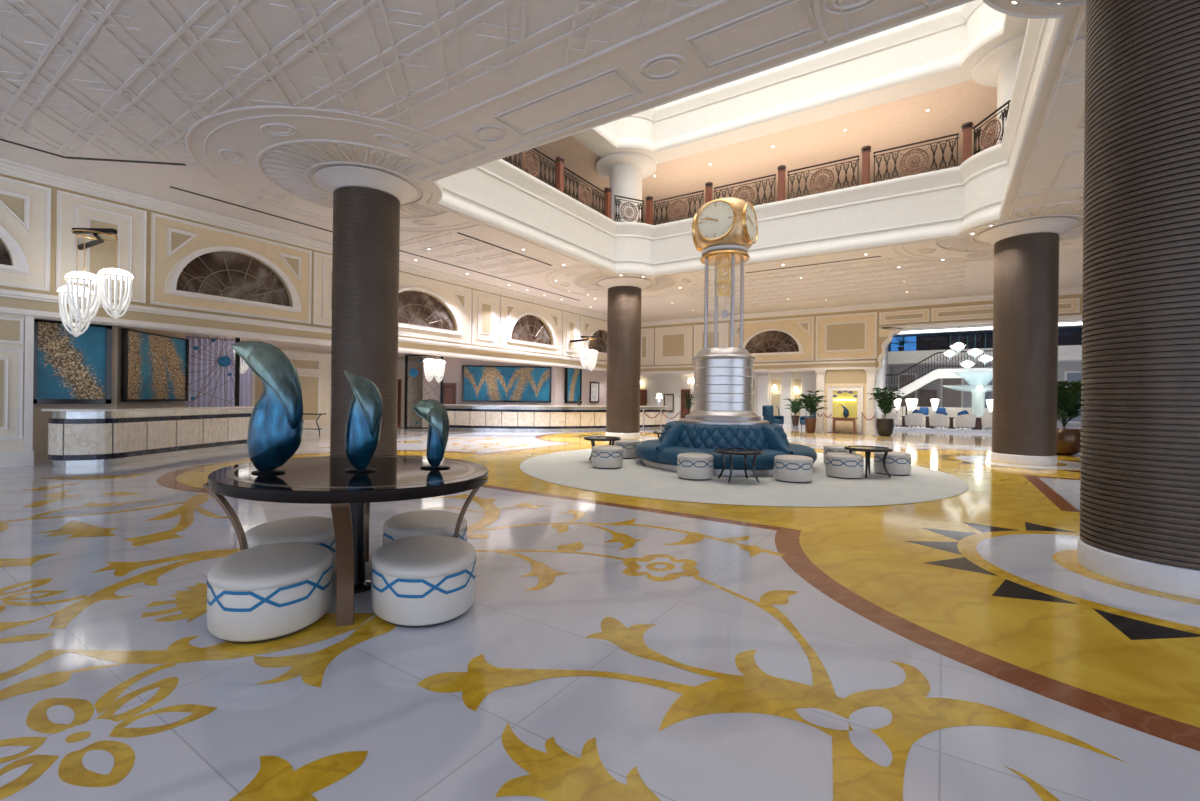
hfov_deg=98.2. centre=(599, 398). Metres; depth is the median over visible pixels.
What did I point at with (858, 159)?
gallery railing
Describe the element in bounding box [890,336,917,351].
window
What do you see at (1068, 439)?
potted plant
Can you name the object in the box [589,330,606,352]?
window
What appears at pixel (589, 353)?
pendant
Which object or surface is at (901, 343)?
potted plant
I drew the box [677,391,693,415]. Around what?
potted plant
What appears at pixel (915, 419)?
barrel armchair
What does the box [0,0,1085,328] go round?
ceiling
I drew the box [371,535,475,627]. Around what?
ottoman
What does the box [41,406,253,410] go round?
countertop
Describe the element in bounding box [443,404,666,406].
countertop
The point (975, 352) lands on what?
pendant
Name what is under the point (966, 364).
pendant
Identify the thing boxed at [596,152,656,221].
column
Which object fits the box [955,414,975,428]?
barrel armchair
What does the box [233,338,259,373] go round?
pendant
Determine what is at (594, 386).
print
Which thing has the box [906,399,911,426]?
lamp
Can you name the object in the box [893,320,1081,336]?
ceiling
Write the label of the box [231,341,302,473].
sculpture
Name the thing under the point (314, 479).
table
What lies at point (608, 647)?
floor
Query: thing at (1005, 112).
gallery railing
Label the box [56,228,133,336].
pendant
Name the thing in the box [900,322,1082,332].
cove
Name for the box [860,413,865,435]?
stanchion
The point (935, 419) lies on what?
barrel armchair
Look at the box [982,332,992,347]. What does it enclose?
window
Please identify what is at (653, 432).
cocktail table
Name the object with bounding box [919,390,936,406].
window
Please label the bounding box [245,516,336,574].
ottoman
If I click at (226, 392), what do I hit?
curtain
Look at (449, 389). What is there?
door
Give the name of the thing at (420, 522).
ottoman
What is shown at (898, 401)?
lamp
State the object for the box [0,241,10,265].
window
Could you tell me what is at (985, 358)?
pendant
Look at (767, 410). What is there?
armchair
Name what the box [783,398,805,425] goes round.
potted plant
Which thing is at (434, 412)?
sculpture
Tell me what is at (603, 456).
ottoman
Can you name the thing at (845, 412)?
sculptural vase
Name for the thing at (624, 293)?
column
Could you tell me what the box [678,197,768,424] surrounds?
clock tower
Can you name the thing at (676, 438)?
sofa
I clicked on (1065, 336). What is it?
window
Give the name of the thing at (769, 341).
window
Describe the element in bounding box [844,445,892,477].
cocktail table
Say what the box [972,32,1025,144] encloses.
column
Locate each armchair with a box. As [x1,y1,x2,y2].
[762,405,783,426]
[800,410,815,428]
[882,412,899,426]
[904,413,923,427]
[929,413,948,428]
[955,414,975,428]
[981,415,992,429]
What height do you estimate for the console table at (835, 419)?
0.744 m
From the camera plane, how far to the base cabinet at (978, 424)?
26.54 m
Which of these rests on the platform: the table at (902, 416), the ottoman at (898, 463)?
the table at (902, 416)
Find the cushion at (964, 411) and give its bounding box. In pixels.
[957,410,968,415]
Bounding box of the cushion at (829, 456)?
[826,452,863,459]
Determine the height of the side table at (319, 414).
0.801 m
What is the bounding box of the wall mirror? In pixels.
[664,394,673,411]
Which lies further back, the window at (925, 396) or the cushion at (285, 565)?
the window at (925, 396)
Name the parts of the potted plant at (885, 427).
pot, stem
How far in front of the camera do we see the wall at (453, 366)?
25.30 m
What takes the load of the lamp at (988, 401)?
on the platform
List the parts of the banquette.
seat, backrest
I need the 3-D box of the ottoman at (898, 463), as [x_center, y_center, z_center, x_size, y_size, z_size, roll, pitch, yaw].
[6.023,1.324,10.717,0.679,0.457,0.679,1,0,20]
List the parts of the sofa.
seat, backrest, arm, seat, backrest, arm, backrest, seat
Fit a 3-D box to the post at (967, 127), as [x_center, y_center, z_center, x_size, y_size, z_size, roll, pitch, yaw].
[9.767,-6.736,13.833,0.270,1.165,0.270,1,0,34]
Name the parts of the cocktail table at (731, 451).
leg, leg, leg, leg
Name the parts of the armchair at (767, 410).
backrest, arm, seat, arm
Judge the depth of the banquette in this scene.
28.98 m
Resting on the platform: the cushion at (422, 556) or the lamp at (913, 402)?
the lamp at (913, 402)
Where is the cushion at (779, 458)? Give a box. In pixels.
[774,455,812,462]
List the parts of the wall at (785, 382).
pilaster molding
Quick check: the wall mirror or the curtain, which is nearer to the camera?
the curtain
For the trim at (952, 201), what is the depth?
14.64 m
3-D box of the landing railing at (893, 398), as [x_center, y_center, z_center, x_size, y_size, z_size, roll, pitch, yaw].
[17.408,0.780,30.064,1.750,1.598,0.408,1,0,17]
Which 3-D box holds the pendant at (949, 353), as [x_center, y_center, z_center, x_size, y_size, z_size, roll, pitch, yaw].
[18.982,-2.965,28.277,0.664,1.818,0.566,1,0,-9]
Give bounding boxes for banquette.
[892,406,992,427]
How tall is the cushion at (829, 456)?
0.088 m
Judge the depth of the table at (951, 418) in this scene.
27.26 m
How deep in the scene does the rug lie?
9.06 m
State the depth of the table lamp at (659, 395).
25.56 m
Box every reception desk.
[41,406,253,466]
[443,404,666,431]
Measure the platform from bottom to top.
0.130 m
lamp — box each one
[656,393,662,405]
[894,399,900,425]
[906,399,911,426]
[910,399,917,426]
[931,399,938,427]
[986,399,992,429]
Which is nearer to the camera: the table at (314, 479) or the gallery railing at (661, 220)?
the table at (314, 479)
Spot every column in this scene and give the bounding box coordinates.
[314,166,416,455]
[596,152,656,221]
[599,277,650,438]
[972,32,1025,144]
[978,217,1078,464]
[1077,0,1199,598]
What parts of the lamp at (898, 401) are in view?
lamp shade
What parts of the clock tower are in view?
post, post, post, post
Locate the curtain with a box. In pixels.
[185,337,251,406]
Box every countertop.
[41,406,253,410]
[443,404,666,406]
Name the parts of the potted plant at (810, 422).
pot, stem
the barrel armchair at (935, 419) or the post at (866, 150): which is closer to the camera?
the post at (866, 150)
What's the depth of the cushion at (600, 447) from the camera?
10.96 m
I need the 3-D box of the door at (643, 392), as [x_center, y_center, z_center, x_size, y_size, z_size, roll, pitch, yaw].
[3.231,0.413,40.944,1.000,2.248,0.102,1,0,34]
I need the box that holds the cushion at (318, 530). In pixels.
[245,516,334,546]
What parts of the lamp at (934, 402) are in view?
lamp shade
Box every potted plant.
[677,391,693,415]
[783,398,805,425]
[792,390,827,432]
[868,386,904,435]
[897,337,909,350]
[1056,380,1084,455]
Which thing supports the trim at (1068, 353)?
attached to the wall at (968, 383)
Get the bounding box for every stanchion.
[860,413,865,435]
[874,413,879,436]
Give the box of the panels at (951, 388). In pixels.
[898,371,1084,422]
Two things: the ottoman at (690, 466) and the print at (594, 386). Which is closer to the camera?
the ottoman at (690, 466)
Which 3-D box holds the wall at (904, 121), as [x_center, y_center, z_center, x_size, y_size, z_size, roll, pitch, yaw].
[3.115,-8.963,13.600,38.000,0.001,34.000,1,0,33]
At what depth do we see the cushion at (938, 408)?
29.01 m
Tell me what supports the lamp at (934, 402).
on the platform
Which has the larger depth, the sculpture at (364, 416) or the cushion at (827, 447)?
the cushion at (827, 447)
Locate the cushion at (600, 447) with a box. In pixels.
[592,445,622,450]
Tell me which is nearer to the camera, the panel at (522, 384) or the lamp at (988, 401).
the panel at (522, 384)
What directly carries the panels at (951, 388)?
attached to the wall at (968, 383)
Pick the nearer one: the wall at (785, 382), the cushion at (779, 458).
the cushion at (779, 458)
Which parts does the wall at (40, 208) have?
trim panel, trim cornice, panel molding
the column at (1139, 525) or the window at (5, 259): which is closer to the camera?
the column at (1139, 525)
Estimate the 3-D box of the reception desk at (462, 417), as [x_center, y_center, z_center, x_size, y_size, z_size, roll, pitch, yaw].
[-1.730,0.898,23.802,10.763,1.159,2.050,1,0,-16]
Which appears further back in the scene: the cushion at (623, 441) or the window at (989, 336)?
the window at (989, 336)
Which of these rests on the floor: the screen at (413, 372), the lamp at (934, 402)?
the screen at (413, 372)
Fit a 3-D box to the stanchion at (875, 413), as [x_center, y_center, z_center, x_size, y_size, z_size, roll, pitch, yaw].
[11.908,1.135,22.450,0.310,1.019,0.310,1,0,34]
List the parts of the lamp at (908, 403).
lamp shade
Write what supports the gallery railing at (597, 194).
on the trim at (952, 201)
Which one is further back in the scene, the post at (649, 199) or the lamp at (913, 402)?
the lamp at (913, 402)
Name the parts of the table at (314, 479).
leg, leg, leg, leg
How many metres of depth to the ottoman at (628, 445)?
12.74 m
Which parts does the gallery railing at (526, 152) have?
frame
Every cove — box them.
[571,0,1028,163]
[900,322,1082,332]
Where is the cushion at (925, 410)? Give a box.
[919,407,928,414]
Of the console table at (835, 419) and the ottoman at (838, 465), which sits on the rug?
the ottoman at (838, 465)
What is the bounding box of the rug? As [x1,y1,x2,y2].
[520,449,967,506]
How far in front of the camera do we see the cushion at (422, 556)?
3.54 m
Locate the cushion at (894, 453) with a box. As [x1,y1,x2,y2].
[874,451,910,456]
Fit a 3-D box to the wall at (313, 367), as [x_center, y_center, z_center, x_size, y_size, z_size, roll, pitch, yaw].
[-5.245,-0.264,26.858,6.200,3.400,35.000,1,0,34]
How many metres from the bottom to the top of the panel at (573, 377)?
1.810 m
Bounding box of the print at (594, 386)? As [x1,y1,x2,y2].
[591,383,597,400]
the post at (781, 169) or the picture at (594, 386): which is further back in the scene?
the picture at (594, 386)
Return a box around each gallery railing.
[503,148,556,188]
[564,167,605,215]
[614,195,643,222]
[653,190,703,224]
[714,174,775,205]
[787,155,859,198]
[873,133,958,182]
[973,100,1010,154]
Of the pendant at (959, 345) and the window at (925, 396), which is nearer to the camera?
the pendant at (959, 345)
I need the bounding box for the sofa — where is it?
[635,421,816,475]
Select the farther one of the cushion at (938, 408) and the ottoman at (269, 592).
the cushion at (938, 408)
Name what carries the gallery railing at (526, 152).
on the trim at (952, 201)
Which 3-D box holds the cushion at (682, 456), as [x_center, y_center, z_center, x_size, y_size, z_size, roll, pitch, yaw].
[1.796,1.088,9.799,0.676,0.088,0.676,1,0,16]
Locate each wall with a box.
[0,158,606,467]
[32,326,185,461]
[251,347,422,430]
[422,356,606,426]
[640,287,1082,434]
[640,372,815,422]
[875,332,1083,429]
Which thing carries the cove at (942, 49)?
attached to the wall at (904, 121)
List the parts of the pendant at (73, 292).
hanging rod, hanging rod, hanging rod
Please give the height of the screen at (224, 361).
3.359 m
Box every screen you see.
[185,334,239,406]
[404,355,443,428]
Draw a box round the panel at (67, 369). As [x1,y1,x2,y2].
[33,319,111,403]
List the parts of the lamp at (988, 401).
lamp shade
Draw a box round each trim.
[432,0,1063,275]
[888,345,1082,365]
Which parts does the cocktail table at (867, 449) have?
leg, leg, leg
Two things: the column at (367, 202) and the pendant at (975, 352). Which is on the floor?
the column at (367, 202)
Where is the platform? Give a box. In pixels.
[894,425,1080,433]
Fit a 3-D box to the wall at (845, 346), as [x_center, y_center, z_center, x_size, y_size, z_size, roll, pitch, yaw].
[12.460,-1.323,23.963,25.700,5.950,0.820,1,0,34]
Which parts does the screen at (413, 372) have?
post, rail, post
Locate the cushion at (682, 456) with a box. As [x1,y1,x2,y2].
[677,453,713,459]
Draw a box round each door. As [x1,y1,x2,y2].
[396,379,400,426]
[443,383,455,403]
[639,389,646,405]
[681,389,689,418]
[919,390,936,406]
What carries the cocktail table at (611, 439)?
on the rug
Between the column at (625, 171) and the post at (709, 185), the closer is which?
the post at (709, 185)
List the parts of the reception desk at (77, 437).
panel, panel, panel, panel, panel, panel, panel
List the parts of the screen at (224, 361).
post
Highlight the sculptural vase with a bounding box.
[841,405,848,417]
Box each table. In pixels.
[203,455,488,625]
[303,413,325,434]
[584,436,620,462]
[652,431,661,438]
[714,448,762,482]
[830,417,857,433]
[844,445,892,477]
[900,415,906,426]
[947,416,955,428]
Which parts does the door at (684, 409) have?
panel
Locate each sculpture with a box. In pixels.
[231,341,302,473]
[344,370,382,471]
[412,399,449,468]
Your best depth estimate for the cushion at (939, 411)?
26.81 m
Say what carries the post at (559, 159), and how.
on the trim at (952, 201)
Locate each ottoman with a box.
[207,542,332,643]
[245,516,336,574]
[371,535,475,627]
[383,510,466,544]
[591,445,622,468]
[614,439,638,458]
[677,453,713,479]
[774,455,812,482]
[823,445,855,463]
[825,452,863,478]
[874,451,910,475]
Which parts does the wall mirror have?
glass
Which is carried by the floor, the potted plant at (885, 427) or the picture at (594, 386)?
the potted plant at (885, 427)
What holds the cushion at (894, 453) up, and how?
on the ottoman at (898, 463)
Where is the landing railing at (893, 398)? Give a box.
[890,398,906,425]
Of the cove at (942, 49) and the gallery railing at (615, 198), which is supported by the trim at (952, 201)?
the gallery railing at (615, 198)
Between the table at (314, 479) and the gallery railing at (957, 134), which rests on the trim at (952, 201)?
the gallery railing at (957, 134)
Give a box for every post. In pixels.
[556,156,563,192]
[604,187,611,218]
[646,196,652,224]
[705,182,712,202]
[777,165,785,200]
[861,145,870,184]
[961,122,973,161]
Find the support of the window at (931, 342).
in the wall at (968, 383)
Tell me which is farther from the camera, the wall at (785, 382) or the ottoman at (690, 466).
the wall at (785, 382)
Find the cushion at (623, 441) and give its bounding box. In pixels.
[614,439,638,443]
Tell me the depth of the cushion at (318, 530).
4.17 m
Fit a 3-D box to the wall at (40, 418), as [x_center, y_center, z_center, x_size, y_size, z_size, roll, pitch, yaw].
[-11.605,-0.332,12.630,0.777,3.380,3.759,1,0,9]
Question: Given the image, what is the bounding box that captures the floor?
[0,419,1199,800]
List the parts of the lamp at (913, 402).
lamp shade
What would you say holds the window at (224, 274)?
in the wall at (40, 208)
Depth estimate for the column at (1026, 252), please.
12.81 m
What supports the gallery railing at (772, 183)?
on the trim at (952, 201)
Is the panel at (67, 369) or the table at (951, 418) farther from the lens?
the table at (951, 418)
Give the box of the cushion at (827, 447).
[824,445,848,449]
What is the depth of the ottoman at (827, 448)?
11.89 m
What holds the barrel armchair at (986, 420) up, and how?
on the platform
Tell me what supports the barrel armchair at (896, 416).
on the platform
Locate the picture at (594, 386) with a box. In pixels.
[590,382,598,402]
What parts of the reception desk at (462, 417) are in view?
panel, panel, panel, panel, panel, panel, panel, panel, panel, panel, panel, panel, panel, panel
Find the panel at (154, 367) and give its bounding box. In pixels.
[121,328,188,401]
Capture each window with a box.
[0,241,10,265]
[176,252,289,305]
[398,291,454,330]
[511,315,550,344]
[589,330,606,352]
[746,331,798,352]
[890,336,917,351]
[917,334,948,350]
[948,333,981,349]
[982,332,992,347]
[1058,328,1082,345]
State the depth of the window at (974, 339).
30.98 m
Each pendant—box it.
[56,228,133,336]
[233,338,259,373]
[423,358,445,382]
[570,336,597,370]
[943,327,956,356]
[950,342,965,349]
[960,336,973,367]
[968,325,981,355]
[980,328,992,361]
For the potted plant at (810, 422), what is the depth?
24.19 m
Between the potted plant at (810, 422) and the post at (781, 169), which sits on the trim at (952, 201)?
the post at (781, 169)
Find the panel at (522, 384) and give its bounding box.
[462,365,551,402]
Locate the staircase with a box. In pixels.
[885,350,992,399]
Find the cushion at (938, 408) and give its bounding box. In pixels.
[936,407,945,412]
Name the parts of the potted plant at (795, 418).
pot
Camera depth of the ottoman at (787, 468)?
9.36 m
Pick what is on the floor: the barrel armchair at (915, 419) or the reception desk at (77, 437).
the reception desk at (77, 437)
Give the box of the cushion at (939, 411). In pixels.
[936,410,947,415]
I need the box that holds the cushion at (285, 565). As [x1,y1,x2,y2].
[207,542,331,589]
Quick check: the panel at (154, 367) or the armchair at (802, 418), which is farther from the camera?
the armchair at (802, 418)
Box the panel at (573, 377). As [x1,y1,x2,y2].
[565,368,581,402]
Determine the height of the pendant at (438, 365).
1.340 m
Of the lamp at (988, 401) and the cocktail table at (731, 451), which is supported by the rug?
the cocktail table at (731, 451)
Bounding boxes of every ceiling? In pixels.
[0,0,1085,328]
[186,333,814,374]
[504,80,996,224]
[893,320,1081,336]
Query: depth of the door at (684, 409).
38.93 m
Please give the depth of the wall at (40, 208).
12.39 m
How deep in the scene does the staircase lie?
30.10 m
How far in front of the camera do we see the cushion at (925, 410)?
29.43 m
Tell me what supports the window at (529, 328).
in the wall at (40, 208)
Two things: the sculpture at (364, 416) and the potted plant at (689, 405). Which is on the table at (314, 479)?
the sculpture at (364, 416)
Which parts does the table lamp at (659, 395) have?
lamp shade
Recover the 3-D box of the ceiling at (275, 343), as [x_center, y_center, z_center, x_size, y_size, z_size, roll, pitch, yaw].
[-0.039,-1.941,23.006,19.100,0.120,34.300,1,0,34]
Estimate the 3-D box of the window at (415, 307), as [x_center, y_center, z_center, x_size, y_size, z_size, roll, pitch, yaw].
[-6.388,-3.158,18.380,0.033,1.221,3.240,1,0,34]
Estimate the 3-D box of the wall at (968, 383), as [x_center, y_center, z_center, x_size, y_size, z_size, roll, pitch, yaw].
[21.750,-1.734,26.122,16.600,7.000,13.050,1,0,34]
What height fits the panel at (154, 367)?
1.720 m
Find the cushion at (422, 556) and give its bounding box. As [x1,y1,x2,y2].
[372,535,475,577]
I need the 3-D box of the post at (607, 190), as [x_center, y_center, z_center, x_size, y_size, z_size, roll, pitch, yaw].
[0.272,-6.852,18.367,0.270,1.165,0.270,1,0,34]
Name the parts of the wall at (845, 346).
niche panel, panel molding, trim cornice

